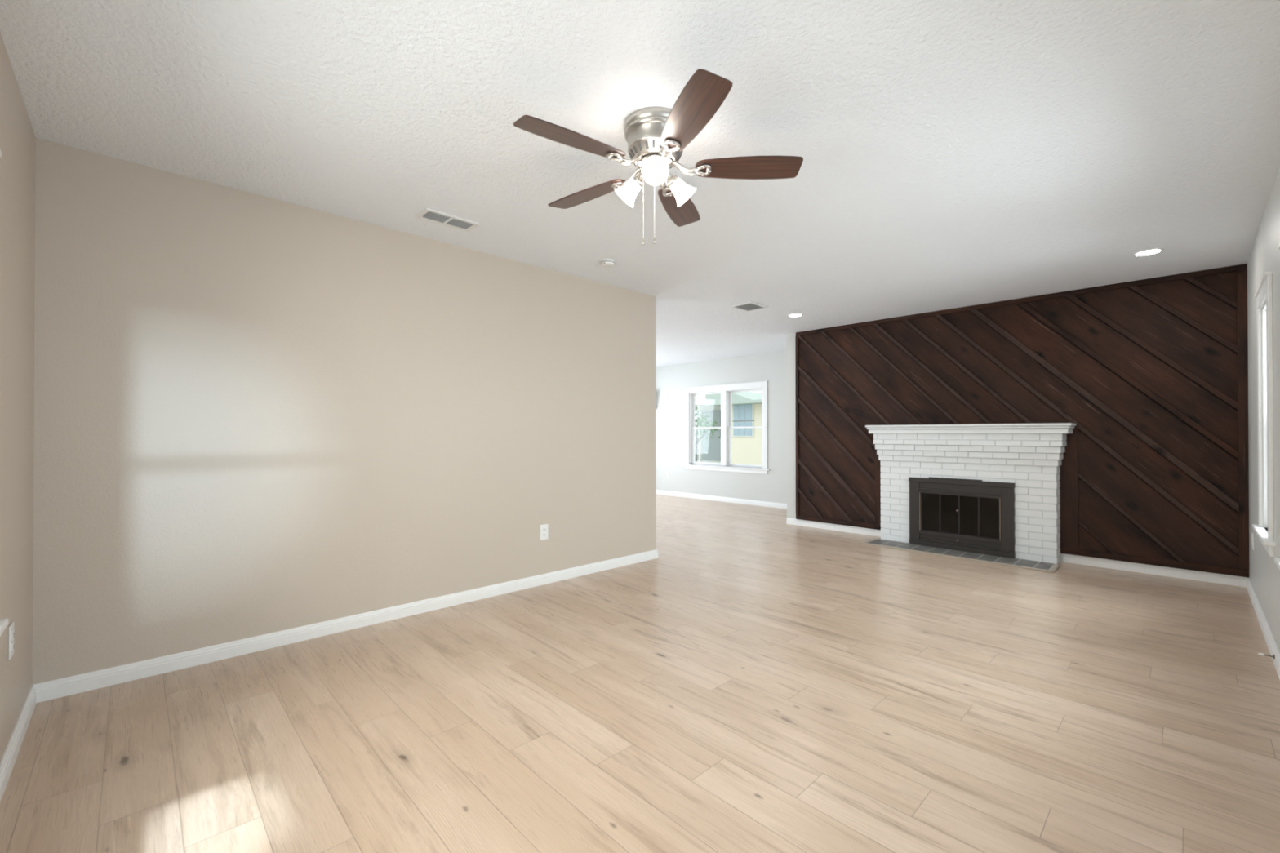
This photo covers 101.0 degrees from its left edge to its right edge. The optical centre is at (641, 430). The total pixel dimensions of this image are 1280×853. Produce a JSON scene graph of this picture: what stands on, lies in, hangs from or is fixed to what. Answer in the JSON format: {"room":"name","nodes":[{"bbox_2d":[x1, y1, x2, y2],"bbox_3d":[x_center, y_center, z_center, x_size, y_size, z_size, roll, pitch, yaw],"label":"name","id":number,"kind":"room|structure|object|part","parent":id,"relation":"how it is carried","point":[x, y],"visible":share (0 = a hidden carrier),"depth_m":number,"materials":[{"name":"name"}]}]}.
{"room":"living room","nodes":[
{"label":"living room","id":0,"kind":"room"},
{"bbox_2d":[0,31,35,762],"bbox_3d":[-1.373,-0.056,0.870,0.150,2.440,4.055,0,0,-44],"label":"wall","id":1,"kind":"structure","parent":0,"point":[17,136],"depth_m":1.93,"materials":[{"name":"beige paint"}]},
{"bbox_2d":[0,149,8,635],"bbox_3d":[-1.335,-0.092,0.860,0.190,1.482,1.890,0,0,-44],"label":"window","id":2,"kind":"structure","parent":1,"relation":"in","point":[3,622],"depth_m":1.56,"materials":[{"name":"white paint"}]},
{"bbox_2d":[8,621,14,660],"bbox_3d":[-2.219,0.740,1.861,0.009,0.117,0.073,0,0,-44],"label":"wall outlet","id":3,"kind":"object","parent":1,"relation":"attached to","point":[11,628],"visible":1,"depth_m":1.84,"materials":[{"name":"white plastic"}]},
{"bbox_2d":[11,640,13,651],"bbox_3d":[-2.217,0.760,1.863,0.004,0.029,0.033,0,0,-44],"label":"socket","id":4,"kind":"object","parent":3,"relation":"attached to","point":[12,642],"depth_m":1.85,"materials":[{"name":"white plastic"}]},
{"bbox_2d":[11,629,14,639],"bbox_3d":[-2.217,0.719,1.863,0.004,0.029,0.033,0,0,-44],"label":"socket","id":5,"kind":"object","parent":3,"relation":"attached to","point":[12,630],"depth_m":1.86,"materials":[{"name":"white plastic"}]},
{"bbox_2d":[0,684,36,802],"bbox_3d":[-1.315,1.125,0.922,0.014,0.078,3.759,0,0,-44],"label":"baseboard","id":6,"kind":"structure","parent":1,"relation":"attached to","point":[6,764],"depth_m":1.91,"materials":[{"name":"white paint"}]},
{"bbox_2d":[31,137,656,684],"bbox_3d":[-1.292,-0.040,3.658,3.828,2.440,0.146,0,0,-44],"label":"wall","id":7,"kind":"structure","parent":0,"point":[255,415],"depth_m":2.94,"materials":[{"name":"beige paint"}]},
{"bbox_2d":[33,549,657,702],"bbox_3d":[-1.231,1.140,3.598,3.842,0.078,0.014,0,0,-44],"label":"baseboard","id":8,"kind":"structure","parent":7,"relation":"attached to","point":[57,688],"depth_m":2.92,"materials":[{"name":"white paint"}]},
{"bbox_2d":[540,524,548,540],"bbox_3d":[-0.746,0.782,4.069,0.073,0.117,0.009,0,0,-44],"label":"wall outlet","id":9,"kind":"object","parent":7,"relation":"attached to","point":[544,528],"visible":1,"depth_m":4.07,"materials":[{"name":"white plastic"}]},
{"bbox_2d":[0,493,1279,852],"bbox_3d":[-0.162,1.248,5.175,7.870,0.120,8.599,0,0,-44],"label":"floor","id":10,"kind":"structure","parent":0,"point":[761,682],"depth_m":2.14,"materials":[{"name":"brown wood"}]},
{"bbox_2d":[862,537,1060,573],"bbox_3d":[2.999,1.181,5.087,0.342,0.012,1.605,0,0,-44],"label":"hearth","id":11,"kind":"object","parent":10,"relation":"on","point":[1016,562],"visible":1,"depth_m":4.96,"materials":[{"name":"grey tile"}]},
{"bbox_2d":[865,422,1075,564],"bbox_3d":[3.154,0.564,5.218,0.282,1.249,1.757,0,0,-44],"label":"fireplace","id":12,"kind":"object","parent":10,"relation":"on","point":[992,489],"visible":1,"depth_m":5.08,"materials":[{"name":"white brick"}]},
{"bbox_3d":[2.962,0.831,5.394,0.012,0.387,0.170,0,0,-44],"label":"glass door","id":13,"kind":"part","parent":12,"relation":"part of","materials":[{"name":"black glass"}]},
{"bbox_3d":[3.080,0.830,5.272,0.012,0.387,0.170,0,0,-44],"label":"glass door","id":14,"kind":"part","parent":12,"relation":"part of","materials":[{"name":"black glass"}]},
{"bbox_2d":[917,482,1002,498],"bbox_3d":[3.124,0.583,5.198,0.041,0.106,0.740,0,0,-44],"label":"hood","id":15,"kind":"object","parent":12,"relation":"attached to","point":[954,490],"depth_m":5.17,"materials":[{"name":"black paint"}]},
{"bbox_3d":[3.121,0.502,5.191,0.033,0.057,0.917,0,0,-44],"label":"rail","id":16,"kind":"part","parent":12,"relation":"part of","materials":[{"name":"black metal"}]},
{"bbox_3d":[3.124,1.100,5.191,0.046,0.153,0.913,0,0,-44],"label":"rail","id":17,"kind":"part","parent":12,"relation":"part of","materials":[{"name":"black metal"}]},
{"bbox_3d":[3.198,0.830,5.149,0.012,0.387,0.170,0,0,-44],"label":"glass door","id":18,"kind":"part","parent":12,"relation":"part of","materials":[{"name":"black glass"}]},
{"bbox_2d":[865,422,1075,427],"bbox_3d":[3.154,-0.050,5.222,0.282,0.022,1.757,0,0,-44],"label":"mantel shelf","id":19,"kind":"object","parent":12,"relation":"attached to","point":[1054,424],"depth_m":4.94,"materials":[{"name":"white paint"}]},
{"bbox_3d":[3.316,0.829,5.026,0.012,0.387,0.170,0,0,-44],"label":"glass door","id":20,"kind":"part","parent":12,"relation":"part of","materials":[{"name":"black glass"}]},
{"bbox_2d":[0,0,1279,367],"bbox_3d":[-0.162,-1.302,5.190,7.870,0.100,8.599,0,0,-44],"label":"ceiling","id":21,"kind":"structure","parent":0,"point":[955,153],"depth_m":2.20,"materials":[{"name":"paint"}]},
{"bbox_2d":[415,208,479,231],"bbox_3d":[-1.156,-1.258,3.164,0.325,0.009,0.165,0,0,-44],"label":"ceiling vent","id":22,"kind":"object","parent":21,"relation":"in","point":[432,215],"visible":1,"depth_m":3.15,"materials":[{"name":"metal"}]},
{"bbox_2d":[600,258,614,266],"bbox_3d":[-0.249,-1.242,3.920,0.110,0.034,0.110,0,0,-44],"label":"smoke detector","id":23,"kind":"object","parent":21,"relation":"attached to","point":[604,262],"visible":1,"depth_m":3.89,"materials":[{"name":"white plastic"}]},
{"bbox_2d":[513,68,803,244],"bbox_3d":[0.028,-1.016,2.197,1.152,0.505,1.153,0,0,-44],"label":"ceiling fan","id":24,"kind":"object","parent":21,"relation":"hanging from","point":[657,138],"visible":1,"depth_m":2.10,"materials":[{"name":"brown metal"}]},
{"bbox_3d":[-0.254,-1.090,1.977,0.435,0.032,0.137,0,0,-35],"label":"blade","id":25,"kind":"part","parent":24,"relation":"part of","materials":[{"name":"brown wood"}]},
{"bbox_3d":[-0.242,-1.087,2.432,0.435,0.032,0.137,0,0,38],"label":"blade","id":26,"kind":"part","parent":24,"relation":"part of","materials":[{"name":"brown wood"}]},
{"bbox_3d":[-0.044,-1.029,2.260,0.088,0.106,0.106,-43,-21,24],"label":"lamp shade","id":27,"kind":"part","parent":24,"relation":"part of","materials":[{"name":"white glass"}]},
{"bbox_3d":[-0.004,-1.062,2.232,0.051,0.056,0.069,0,0,-44],"label":"lamp arm","id":28,"kind":"part","parent":24,"relation":"part of","materials":[{"name":"silver metal"}]},
{"bbox_3d":[0.009,-0.939,2.173,0.002,0.290,0.003,0,0,-44],"label":"pull chain","id":29,"kind":"part","parent":24,"relation":"part of","materials":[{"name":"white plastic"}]},
{"bbox_3d":[0.055,-0.915,2.192,0.002,0.217,0.003,0,0,-44],"label":"pull chain","id":30,"kind":"part","parent":24,"relation":"part of","materials":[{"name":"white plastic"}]},
{"bbox_3d":[0.054,-1.063,2.123,0.051,0.056,0.069,0,0,-13],"label":"lamp arm","id":31,"kind":"part","parent":24,"relation":"part of","materials":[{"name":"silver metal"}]},
{"bbox_3d":[0.056,-1.030,2.075,0.106,0.106,0.088,0,38,2],"label":"lamp shade","id":32,"kind":"part","parent":24,"relation":"part of","materials":[{"name":"white glass"}]},
{"bbox_3d":[0.126,-1.062,2.228,0.069,0.056,0.051,0,0,-44],"label":"lamp arm","id":33,"kind":"part","parent":24,"relation":"part of","materials":[{"name":"silver metal"}]},
{"bbox_3d":[0.183,-1.086,2.559,0.137,0.032,0.435,0,0,19],"label":"blade","id":34,"kind":"part","parent":24,"relation":"part of","materials":[{"name":"brown wood"}]},
{"bbox_3d":[0.167,-1.029,2.254,0.088,0.106,0.106,42,-19,-22],"label":"lamp shade","id":35,"kind":"part","parent":24,"relation":"part of","materials":[{"name":"white glass"}]},
{"bbox_3d":[0.170,-1.091,1.830,0.137,0.032,0.435,0,0,-17],"label":"blade","id":36,"kind":"part","parent":24,"relation":"part of","materials":[{"name":"brown wood"}]},
{"bbox_3d":[0.442,-1.089,2.189,0.435,0.032,0.137,0,0,1],"label":"blade","id":37,"kind":"part","parent":24,"relation":"part of","materials":[{"name":"brown wood"}]},
{"bbox_2d":[730,302,768,311],"bbox_3d":[1.091,-1.246,5.325,0.300,0.009,0.250,0,0,-44],"label":"ceiling vent","id":38,"kind":"object","parent":21,"relation":"in","point":[750,306],"visible":1,"depth_m":5.32,"materials":[{"name":"metal"}]},
{"bbox_2d":[787,313,803,316],"bbox_3d":[1.668,-1.245,5.697,0.160,0.008,0.160,0,0,-44],"label":"recessed light","id":39,"kind":"object","parent":21,"relation":"in","point":[792,314],"visible":1,"depth_m":5.69,"materials":[{"name":"white plastic"}]},
{"bbox_2d":[1132,248,1164,256],"bbox_3d":[3.572,-1.256,3.721,0.160,0.008,0.160,0,0,-44],"label":"recessed light","id":40,"kind":"object","parent":21,"relation":"in","point":[1153,251],"visible":1,"depth_m":3.71,"materials":[{"name":"white plastic"}]},
{"bbox_2d":[656,351,786,503],"bbox_3d":[1.218,-0.009,9.318,0.150,2.440,4.544,0,0,-44],"label":"wall","id":41,"kind":"structure","parent":0,"point":[671,380],"depth_m":9.05,"materials":[{"name":"grey paint"}]},
{"bbox_2d":[656,489,786,508],"bbox_3d":[1.211,1.172,9.201,0.014,0.078,4.394,0,0,-44],"label":"baseboard","id":42,"kind":"structure","parent":41,"relation":"attached to","point":[773,504],"depth_m":8.96,"materials":[{"name":"white paint"}]},
{"bbox_2d":[682,380,770,474],"bbox_3d":[1.452,-0.046,9.046,0.190,1.482,1.820,0,0,-44],"label":"window","id":43,"kind":"structure","parent":41,"relation":"in","point":[691,393],"depth_m":9.00,"materials":[{"name":"white paint"}]},
{"bbox_3d":[1.176,0.265,9.346,0.030,0.657,0.707,0,0,-44],"label":"sash","id":44,"kind":"part","parent":43,"relation":"part of","materials":[{"name":"clear glass"}]},
{"bbox_3d":[1.201,-0.352,9.374,0.030,0.637,0.707,0,0,-44],"label":"sash","id":45,"kind":"part","parent":43,"relation":"part of","materials":[{"name":"clear glass"}]},
{"bbox_3d":[1.742,0.262,8.757,0.030,0.657,0.707,0,0,-44],"label":"sash","id":46,"kind":"part","parent":43,"relation":"part of","materials":[{"name":"clear glass"}]},
{"bbox_3d":[1.767,-0.355,8.784,0.030,0.637,0.707,0,0,-44],"label":"sash","id":47,"kind":"part","parent":43,"relation":"part of","materials":[{"name":"clear glass"}]},
{"bbox_2d":[786,333,1060,555],"bbox_3d":[3.715,-0.028,5.859,1.340,2.440,3.905,0,0,-44],"label":"wall","id":48,"kind":"structure","parent":0,"point":[791,395],"depth_m":6.76,"materials":[{"name":"grey paint"}]},
{"bbox_2d":[786,517,880,537],"bbox_3d":[2.308,1.156,6.339,0.014,0.078,1.254,0,0,-44],"label":"baseboard","id":49,"kind":"structure","parent":48,"relation":"attached to","point":[856,530],"depth_m":6.32,"materials":[{"name":"white paint"}]},
{"bbox_2d":[795,263,1248,577],"bbox_3d":[3.268,-0.069,5.331,0.036,2.361,3.761,0,0,-44],"label":"wood paneling","id":50,"kind":"structure","parent":48,"relation":"attached to","point":[1151,375],"depth_m":4.62,"materials":[{"name":"brown wood"}]},
{"bbox_3d":[2.352,1.087,6.282,0.030,0.057,1.111,0,0,-44],"label":"rail","id":51,"kind":"part","parent":50,"relation":"part of","materials":[{"name":"wood"}]},
{"bbox_3d":[3.269,-1.228,5.340,0.030,0.044,3.761,0,0,-44],"label":"rail","id":52,"kind":"part","parent":50,"relation":"part of","materials":[{"name":"brown wood"}]},
{"bbox_3d":[4.183,1.076,4.376,0.030,0.057,1.124,0,0,-44],"label":"rail","id":53,"kind":"part","parent":50,"relation":"part of","materials":[{"name":"wood"}]},
{"bbox_2d":[1060,553,1248,586],"bbox_3d":[4.189,1.145,4.381,0.014,0.078,1.125,0,0,-44],"label":"baseboard","id":54,"kind":"structure","parent":48,"relation":"attached to","point":[1235,580],"depth_m":4.33,"materials":[{"name":"white paint"}]},
{"bbox_2d":[1247,165,1279,652],"bbox_3d":[2.817,-0.049,2.187,7.720,2.440,0.150,0,0,-44],"label":"wall","id":55,"kind":"structure","parent":0,"point":[1264,256],"depth_m":3.07,"materials":[{"name":"grey paint"}]},
{"bbox_2d":[1251,532,1253,550],"bbox_3d":[4.265,0.770,3.683,0.073,0.117,0.009,0,0,-44],"label":"wall outlet","id":56,"kind":"object","parent":55,"relation":"attached to","point":[1252,533],"visible":1,"depth_m":3.66,"materials":[{"name":"white plastic"}]},
{"bbox_2d":[1251,271,1275,556],"bbox_3d":[3.578,-0.085,2.945,0.760,1.492,0.190,0,0,-44],"label":"window","id":57,"kind":"structure","parent":55,"relation":"in","point":[1264,293],"depth_m":3.08,"materials":[{"name":"white paint"}]},
{"bbox_2d":[1246,577,1279,679],"bbox_3d":[2.277,1.130,1.776,6.380,0.078,0.014,0,0,-44],"label":"baseboard","id":58,"kind":"structure","parent":55,"relation":"attached to","point":[1268,635],"depth_m":3.02,"materials":[{"name":"white paint"}]},
{"bbox_2d":[1257,653,1275,658],"bbox_3d":[3.144,1.129,2.654,0.022,0.022,0.053,0,0,-44],"label":"door stop","id":59,"kind":"object","parent":55,"relation":"attached to","point":[1260,654],"visible":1,"depth_m":2.65,"materials":[{"name":"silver metal"}]},
{"bbox_2d":[1274,243,1279,569],"bbox_3d":[2.373,-0.087,1.788,1.560,1.482,0.190,0,0,-44],"label":"window","id":60,"kind":"structure","parent":55,"relation":"in","point":[1277,560],"depth_m":2.33,"materials":[{"name":"white paint"}]},
{"label":"outside","id":61,"kind":"structure","parent":0,"visible":0},
{"bbox_3d":[8.807,1.649,25.081,32.543,0.200,36.000,0,0,-44],"label":"lawn","id":62,"kind":"structure","parent":61,"visible":0},
{"bbox_2d":[695,406,720,462],"bbox_3d":[1.674,0.377,15.978,1.286,2.244,1.896,0,0,-44],"label":"tree","id":63,"kind":"object","parent":62,"relation":"on","point":[700,423],"visible":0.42,"depth_m":15.84,"materials":[{"name":"green plant"}]},
{"bbox_2d":[695,391,762,462],"bbox_3d":[2.493,-0.064,18.197,3.600,3.150,4.200,0,0,-44],"label":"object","id":64,"kind":"object","parent":62,"relation":"on","point":[708,450],"visible":0.21,"depth_m":20.12,"materials":[{"name":"paint"}]},
{"bbox_3d":[1.876,0.353,16.729,0.080,2.300,0.060,0,0,-44],"label":"post","id":65,"kind":"part","parent":64,"relation":"part of","materials":[{"name":"paint"}]},
{"bbox_2d":[705,391,762,465],"bbox_3d":[5.681,0.178,14.983,5.050,2.630,5.750,0,0,-44],"label":"neighbor house","id":66,"kind":"structure","parent":62,"relation":"on","point":[746,444],"depth_m":14.90,"materials":[{"name":"yellow paint"}]},
{"bbox_3d":[2.727,-0.056,15.140,0.013,0.400,0.195,0,0,-44],"label":"pane","id":67,"kind":"part","parent":66,"relation":"part of","materials":[{"name":"glass"}]},
{"bbox_3d":[2.727,-0.516,15.142,0.013,0.440,0.195,0,0,-44],"label":"pane","id":68,"kind":"part","parent":66,"relation":"part of","materials":[{"name":"glass"}]},
{"bbox_3d":[2.879,-0.057,14.981,0.013,0.400,0.195,0,0,-44],"label":"pane","id":69,"kind":"part","parent":66,"relation":"part of","materials":[{"name":"glass"}]},
{"bbox_3d":[2.879,-0.517,14.983,0.013,0.440,0.195,0,0,-44],"label":"pane","id":70,"kind":"part","parent":66,"relation":"part of","materials":[{"name":"glass"}]},
{"bbox_3d":[3.031,-0.058,14.822,0.013,0.400,0.195,0,0,-44],"label":"pane","id":71,"kind":"part","parent":66,"relation":"part of","materials":[{"name":"glass"}]},
{"bbox_3d":[3.031,-0.518,14.825,0.013,0.440,0.195,0,0,-44],"label":"pane","id":72,"kind":"part","parent":66,"relation":"part of","materials":[{"name":"glass"}]}
]}

